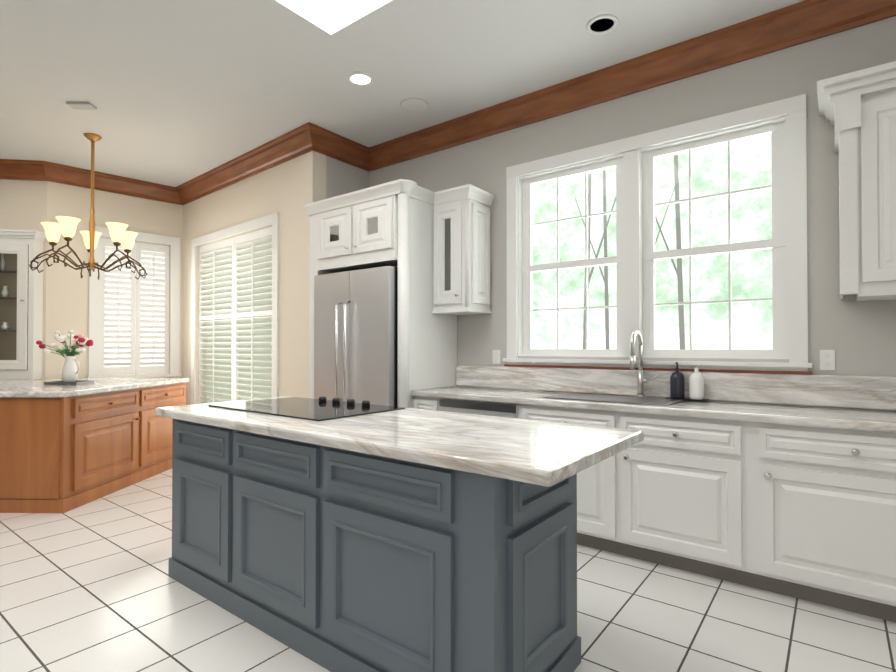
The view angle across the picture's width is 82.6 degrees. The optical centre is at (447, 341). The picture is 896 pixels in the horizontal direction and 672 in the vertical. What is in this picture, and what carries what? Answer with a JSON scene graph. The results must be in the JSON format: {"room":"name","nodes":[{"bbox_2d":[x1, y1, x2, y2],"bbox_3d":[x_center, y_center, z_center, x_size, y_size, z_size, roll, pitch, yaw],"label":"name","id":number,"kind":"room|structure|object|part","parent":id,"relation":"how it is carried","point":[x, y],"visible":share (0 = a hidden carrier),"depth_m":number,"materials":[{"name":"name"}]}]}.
{"room":"kitchen","nodes":[
{"label":"kitchen","id":0,"kind":"room"},
{"bbox_2d":[0,179,46,378],"bbox_3d":[-5.781,-0.287,5.305,3.000,3.200,0.150,0,-1,-8],"label":"wall","id":1,"kind":"structure","parent":0,"point":[23,204],"depth_m":5.42,"materials":[{"name":"beige paint"}]},
{"bbox_2d":[0,159,47,180],"bbox_3d":[-5.729,-1.803,5.218,2.010,0.169,2.114,0,-1,37],"label":"crown molding","id":2,"kind":"structure","parent":1,"relation":"attached to","point":[10,169],"depth_m":5.35,"materials":[{"name":"brown wood"}]},
{"bbox_2d":[0,378,188,397],"bbox_3d":[-3.771,0.409,4.727,1.840,0.045,1.740,0,-1,2],"label":"countertop","id":3,"kind":"structure","parent":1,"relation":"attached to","point":[38,388],"depth_m":4.43,"materials":[{"name":"stone"}]},
{"bbox_2d":[44,380,93,384],"bbox_3d":[-3.460,0.374,4.661,0.300,0.022,0.220,0,-1,2],"label":"tray","id":4,"kind":"object","parent":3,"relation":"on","point":[68,383],"visible":0.92,"depth_m":4.55,"materials":[{"name":"silver metal"}]},
{"bbox_2d":[36,330,92,381],"bbox_3d":[-3.473,0.134,4.655,0.396,0.479,0.406,0,-1,37],"label":"vase","id":5,"kind":"object","parent":4,"relation":"on","point":[69,372],"visible":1,"depth_m":4.63,"materials":[{"name":"white ceramic"}]},
{"bbox_2d":[46,181,182,378],"bbox_3d":[-3.855,-0.281,5.955,1.345,3.200,0.150,1,-1,-44],"label":"wall","id":6,"kind":"structure","parent":0,"point":[67,298],"depth_m":5.65,"materials":[{"name":"beige paint"}]},
{"bbox_2d":[87,226,180,377],"bbox_3d":[-3.662,-0.435,6.004,0.954,1.720,0.049,1,-1,-44],"label":"window","id":7,"kind":"structure","parent":6,"relation":"in","point":[94,320],"depth_m":6.06,"materials":[{"name":"white wood"}]},
{"bbox_2d":[100,237,168,374],"bbox_3d":[-3.707,-0.400,6.050,0.716,1.570,0.070,1,-1,-44],"label":"window shutter","id":8,"kind":"object","parent":7,"relation":"attached to","point":[135,315],"visible":0.94,"depth_m":6.04,"materials":[{"name":"white wood"}]},
{"bbox_2d":[104,246,164,373],"bbox_3d":[-3.770,-0.399,6.116,0.108,1.580,0.716,0,-1,37],"label":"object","id":9,"kind":"object","parent":7,"relation":"attached to","point":[126,350],"visible":0.2,"depth_m":6.08,"materials":[{"name":"white"}]},
{"bbox_2d":[182,151,325,404],"bbox_3d":[-2.223,-0.285,5.536,2.754,3.200,0.150,0,-1,40],"label":"wall","id":10,"kind":"structure","parent":0,"point":[287,191],"depth_m":4.90,"materials":[{"name":"beige paint"}]},
{"bbox_2d":[191,212,278,404],"bbox_3d":[-2.371,0.025,5.544,1.901,2.540,0.023,0,-1,40],"label":"door frame","id":11,"kind":"structure","parent":10,"relation":"attached to","point":[272,219],"depth_m":5.14,"materials":[{"name":"white wood"}]},
{"bbox_2d":[199,226,271,403],"bbox_3d":[-2.338,0.070,5.582,1.713,2.440,0.070,0,-1,40],"label":"shutter door","id":12,"kind":"structure","parent":10,"relation":"in","point":[247,243],"depth_m":5.56,"materials":[{"name":"white wood"}]},
{"bbox_2d":[207,242,271,402],"bbox_3d":[-2.279,0.071,5.652,1.718,2.450,0.094,0,-1,37],"label":"window","id":13,"kind":"structure","parent":10,"relation":"in","point":[242,376],"depth_m":5.66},
{"bbox_2d":[156,122,335,204],"bbox_3d":[-2.259,-1.801,5.394,2.891,0.169,0.305,0,-1,37],"label":"crown molding","id":14,"kind":"structure","parent":10,"relation":"attached to","point":[308,137],"depth_m":5.11,"materials":[{"name":"brown wood"}]},
{"bbox_2d":[326,156,368,198],"bbox_3d":[-1.067,-0.291,4.915,0.150,3.200,0.688,0,-1,37],"label":"wall","id":15,"kind":"structure","parent":0,"point":[342,178],"depth_m":4.88,"materials":[{"name":"grey paint"}]},
{"bbox_2d":[329,134,367,167],"bbox_3d":[-0.953,-1.807,4.838,0.140,0.169,0.390,0,-1,37],"label":"crown molding","id":16,"kind":"structure","parent":15,"relation":"attached to","point":[348,151],"depth_m":4.86,"materials":[{"name":"brown wood"}]},
{"bbox_2d":[0,0,804,186],"bbox_3d":[-2.199,-2.320,2.083,12.100,0.800,7.400,0,-1,37],"label":"ceiling","id":17,"kind":"structure","parent":0,"point":[176,93],"depth_m":3.49,"materials":[{"name":"white paint"}]},
{"bbox_2d":[66,102,96,109],"bbox_3d":[-2.936,-1.890,4.084,0.180,0.019,0.090,0,-1,-2],"label":"air vent","id":18,"kind":"object","parent":17,"relation":"in","point":[75,105],"depth_m":4.07,"materials":[{"name":"white metal"}]},
{"bbox_2d":[29,133,146,279],"bbox_3d":[-3.254,-1.255,4.704,0.900,1.274,0.881,0,-1,37],"label":"chandelier","id":19,"kind":"object","parent":17,"relation":"hanging from","point":[66,226],"visible":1,"depth_m":4.60,"materials":[{"name":"gold metal"}]},
{"bbox_2d":[347,72,373,85],"bbox_3d":[-0.634,-1.900,3.690,0.188,0.008,0.188,0,-1,-8],"label":"recessed light","id":20,"kind":"object","parent":17,"relation":"in","point":[355,78],"depth_m":3.69,"materials":[{"name":"white plastic"}]},
{"bbox_2d":[400,98,428,112],"bbox_3d":[-0.268,-1.894,4.090,0.229,0.012,0.229,0,-1,-2],"label":"recessed light","id":21,"kind":"object","parent":17,"relation":"in","point":[416,105],"depth_m":4.07,"materials":[{"name":"white plastic"}]},
{"bbox_2d":[586,14,618,34],"bbox_3d":[0.928,-1.906,3.068,0.188,0.008,0.188,0,-1,10],"label":"recessed light","id":22,"kind":"object","parent":17,"relation":"in","point":[602,24],"depth_m":3.07,"materials":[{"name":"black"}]},
{"bbox_2d":[0,468,895,671],"bbox_3d":[-2.199,1.330,2.046,12.100,0.100,7.400,0,-1,37],"label":"floor","id":23,"kind":"structure","parent":0,"point":[92,586],"depth_m":2.37,"materials":[{"name":"tile"}]},
{"bbox_2d":[0,229,46,379],"bbox_3d":[-5.088,0.082,5.217,1.690,2.460,0.198,0,-1,-8],"label":"hutch","id":24,"kind":"object","parent":23,"relation":"on","point":[21,309],"visible":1,"depth_m":5.28,"materials":[{"name":"white wood"}]},
{"bbox_2d":[0,382,185,512],"bbox_3d":[-3.765,0.869,4.736,1.851,0.875,1.712,0,-1,2],"label":"base cabinet","id":25,"kind":"object","parent":23,"relation":"on","point":[62,454],"visible":0.9,"depth_m":3.93,"materials":[{"name":"brown wood"}]},
{"bbox_2d":[314,266,397,406],"bbox_3d":[-0.603,0.364,4.420,0.900,1.880,0.806,0,-1,37],"label":"fridge","id":26,"kind":"object","parent":23,"relation":"on","point":[355,335],"visible":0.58,"depth_m":4.09,"materials":[{"name":"silver metal"}]},
{"bbox_2d":[168,396,580,671],"bbox_3d":[-0.469,0.805,2.460,2.132,0.958,0.776,0,-1,37],"label":"kitchen island","id":27,"kind":"object","parent":23,"relation":"on","point":[330,559],"visible":0.94,"depth_m":1.89,"materials":[{"name":"grey wood"}]},
{"bbox_2d":[155,396,643,486],"bbox_3d":[-0.418,0.386,2.448,2.400,0.045,0.860,0,-1,37],"label":"island countertop","id":28,"kind":"structure","parent":27,"relation":"on","point":[543,453],"depth_m":1.92,"materials":[{"name":"stone"}]},
{"bbox_2d":[305,179,495,407],"bbox_3d":[-0.438,0.044,4.361,1.494,2.517,0.796,0,-1,37],"label":"cabinet","id":29,"kind":"object","parent":23,"relation":"on","point":[433,247],"visible":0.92,"depth_m":4.11,"materials":[{"name":"white wood"}]},
{"bbox_2d":[413,396,436,410],"bbox_3d":[0.002,0.863,4.136,0.260,0.876,0.610,0,-1,37],"label":"base cabinet","id":30,"kind":"object","parent":23,"relation":"on","point":[426,403],"depth_m":3.91,"materials":[{"name":"white wood"}]},
{"bbox_2d":[437,398,520,418],"bbox_3d":[0.380,0.860,3.848,0.690,0.876,0.610,0,-1,37],"label":"dishwasher","id":31,"kind":"object","parent":23,"relation":"on","point":[507,410],"depth_m":3.59,"materials":[{"name":"white"}]},
{"bbox_2d":[521,404,616,553],"bbox_3d":[0.916,0.856,3.440,0.658,0.876,0.610,0,-1,37],"label":"base cabinet","id":32,"kind":"object","parent":23,"relation":"on","point":[596,484],"depth_m":3.11,"materials":[{"name":"white wood"}]},
{"bbox_2d":[617,412,752,586],"bbox_3d":[1.448,0.852,3.036,0.677,0.876,0.610,0,-1,37],"label":"base cabinet","id":33,"kind":"object","parent":23,"relation":"on","point":[685,491],"depth_m":2.78,"materials":[{"name":"white wood"}]},
{"bbox_2d":[753,422,895,622],"bbox_3d":[2.045,0.848,2.582,0.825,0.876,0.610,0,-1,37],"label":"base cabinet","id":34,"kind":"object","parent":23,"relation":"on","point":[804,513],"depth_m":2.42,"materials":[{"name":"white wood"}]},
{"bbox_2d":[369,16,895,376],"bbox_3d":[1.794,-0.308,3.267,6.700,3.200,0.150,0,-1,37],"label":"wall","id":35,"kind":"structure","parent":0,"point":[859,337],"depth_m":3.17,"materials":[{"name":"grey paint"}]},
{"bbox_2d":[493,350,499,363],"bbox_3d":[0.400,0.127,4.221,0.070,0.114,0.009,0,-1,37],"label":"electrical outlet plate","id":36,"kind":"object","parent":35,"relation":"attached to","point":[496,353],"depth_m":4.22,"materials":[{"name":"white plastic"}]},
{"bbox_2d":[360,0,895,171],"bbox_3d":[1.705,-1.824,3.166,6.397,0.169,0.140,0,-1,37],"label":"crown molding","id":37,"kind":"structure","parent":35,"relation":"attached to","point":[805,21],"depth_m":3.41,"materials":[{"name":"brown wood"}]},
{"bbox_2d":[411,365,895,432],"bbox_3d":[1.922,0.298,2.677,5.090,0.225,0.616,0,-1,37],"label":"countertop","id":38,"kind":"structure","parent":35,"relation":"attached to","point":[857,403],"depth_m":3.07,"materials":[{"name":"stone"}]},
{"bbox_2d":[542,393,681,405],"bbox_3d":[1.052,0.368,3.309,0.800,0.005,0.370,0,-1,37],"label":"sink basin","id":39,"kind":"object","parent":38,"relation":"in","point":[629,399],"visible":1,"depth_m":3.27,"materials":[{"name":"silver metal"}]},
{"bbox_2d":[630,330,659,396],"bbox_3d":[1.289,0.147,3.346,0.154,0.448,0.218,0,-1,37],"label":"faucet","id":40,"kind":"object","parent":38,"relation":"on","point":[640,386],"visible":0.96,"depth_m":3.42,"materials":[{"name":"silver metal"}]},
{"bbox_2d":[665,397,709,400],"bbox_3d":[1.528,0.368,3.261,0.245,0.006,0.100,0,-1,37],"label":"soap tray","id":41,"kind":"object","parent":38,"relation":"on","point":[688,399],"visible":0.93,"depth_m":3.22,"materials":[{"name":"black plastic"}]},
{"bbox_2d":[670,362,684,398],"bbox_3d":[1.485,0.249,3.301,0.086,0.232,0.086,0,-1,37],"label":"soap bottle","id":42,"kind":"object","parent":41,"relation":"on","point":[677,386],"visible":1,"depth_m":3.27,"materials":[{"name":"grey plastic"}]},
{"bbox_2d":[689,362,703,399],"bbox_3d":[1.577,0.248,3.231,0.086,0.232,0.086,0,-1,37],"label":"soap bottle","id":43,"kind":"object","parent":41,"relation":"on","point":[696,384],"visible":1,"depth_m":3.20,"materials":[{"name":"white plastic"}]},
{"bbox_2d":[503,94,811,373],"bbox_3d":[1.308,-0.616,3.588,2.040,1.618,0.171,0,-1,37],"label":"window","id":44,"kind":"structure","parent":35,"relation":"in","point":[791,112],"depth_m":3.51,"materials":[{"name":"white wood"}]},
{"bbox_3d":[1.329,-0.612,3.617,1.796,1.445,0.060,0,-1,37],"label":"window sash","id":45,"kind":"part","parent":44,"relation":"part of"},
{"bbox_2d":[820,350,834,369],"bbox_3d":[2.151,0.103,2.890,0.070,0.114,0.009,0,-1,37],"label":"electrical outlet plate","id":46,"kind":"object","parent":35,"relation":"attached to","point":[827,359],"depth_m":2.89,"materials":[{"name":"white plastic"}]},
{"bbox_2d":[817,61,895,300],"bbox_3d":[2.786,-0.779,2.156,1.970,1.100,0.416,0,-1,37],"label":"upper cabinet","id":47,"kind":"object","parent":35,"relation":"attached to","point":[857,109],"visible":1,"depth_m":2.52,"materials":[{"name":"white painted wood"}]},
{"label":"outside","id":48,"kind":"structure","parent":0,"visible":0},
{"bbox_2d":[533,134,772,349],"bbox_3d":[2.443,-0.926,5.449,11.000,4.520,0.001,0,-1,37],"label":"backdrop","id":49,"kind":"structure","parent":48,"point":[741,269],"depth_m":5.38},
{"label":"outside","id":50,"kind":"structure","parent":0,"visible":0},
{"bbox_2d":[568,154,684,349],"bbox_3d":[1.905,-0.486,5.455,1.330,3.602,0.435,0,-1,37],"label":"trunks","id":51,"kind":"object","parent":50,"point":[606,343],"depth_m":5.38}
]}

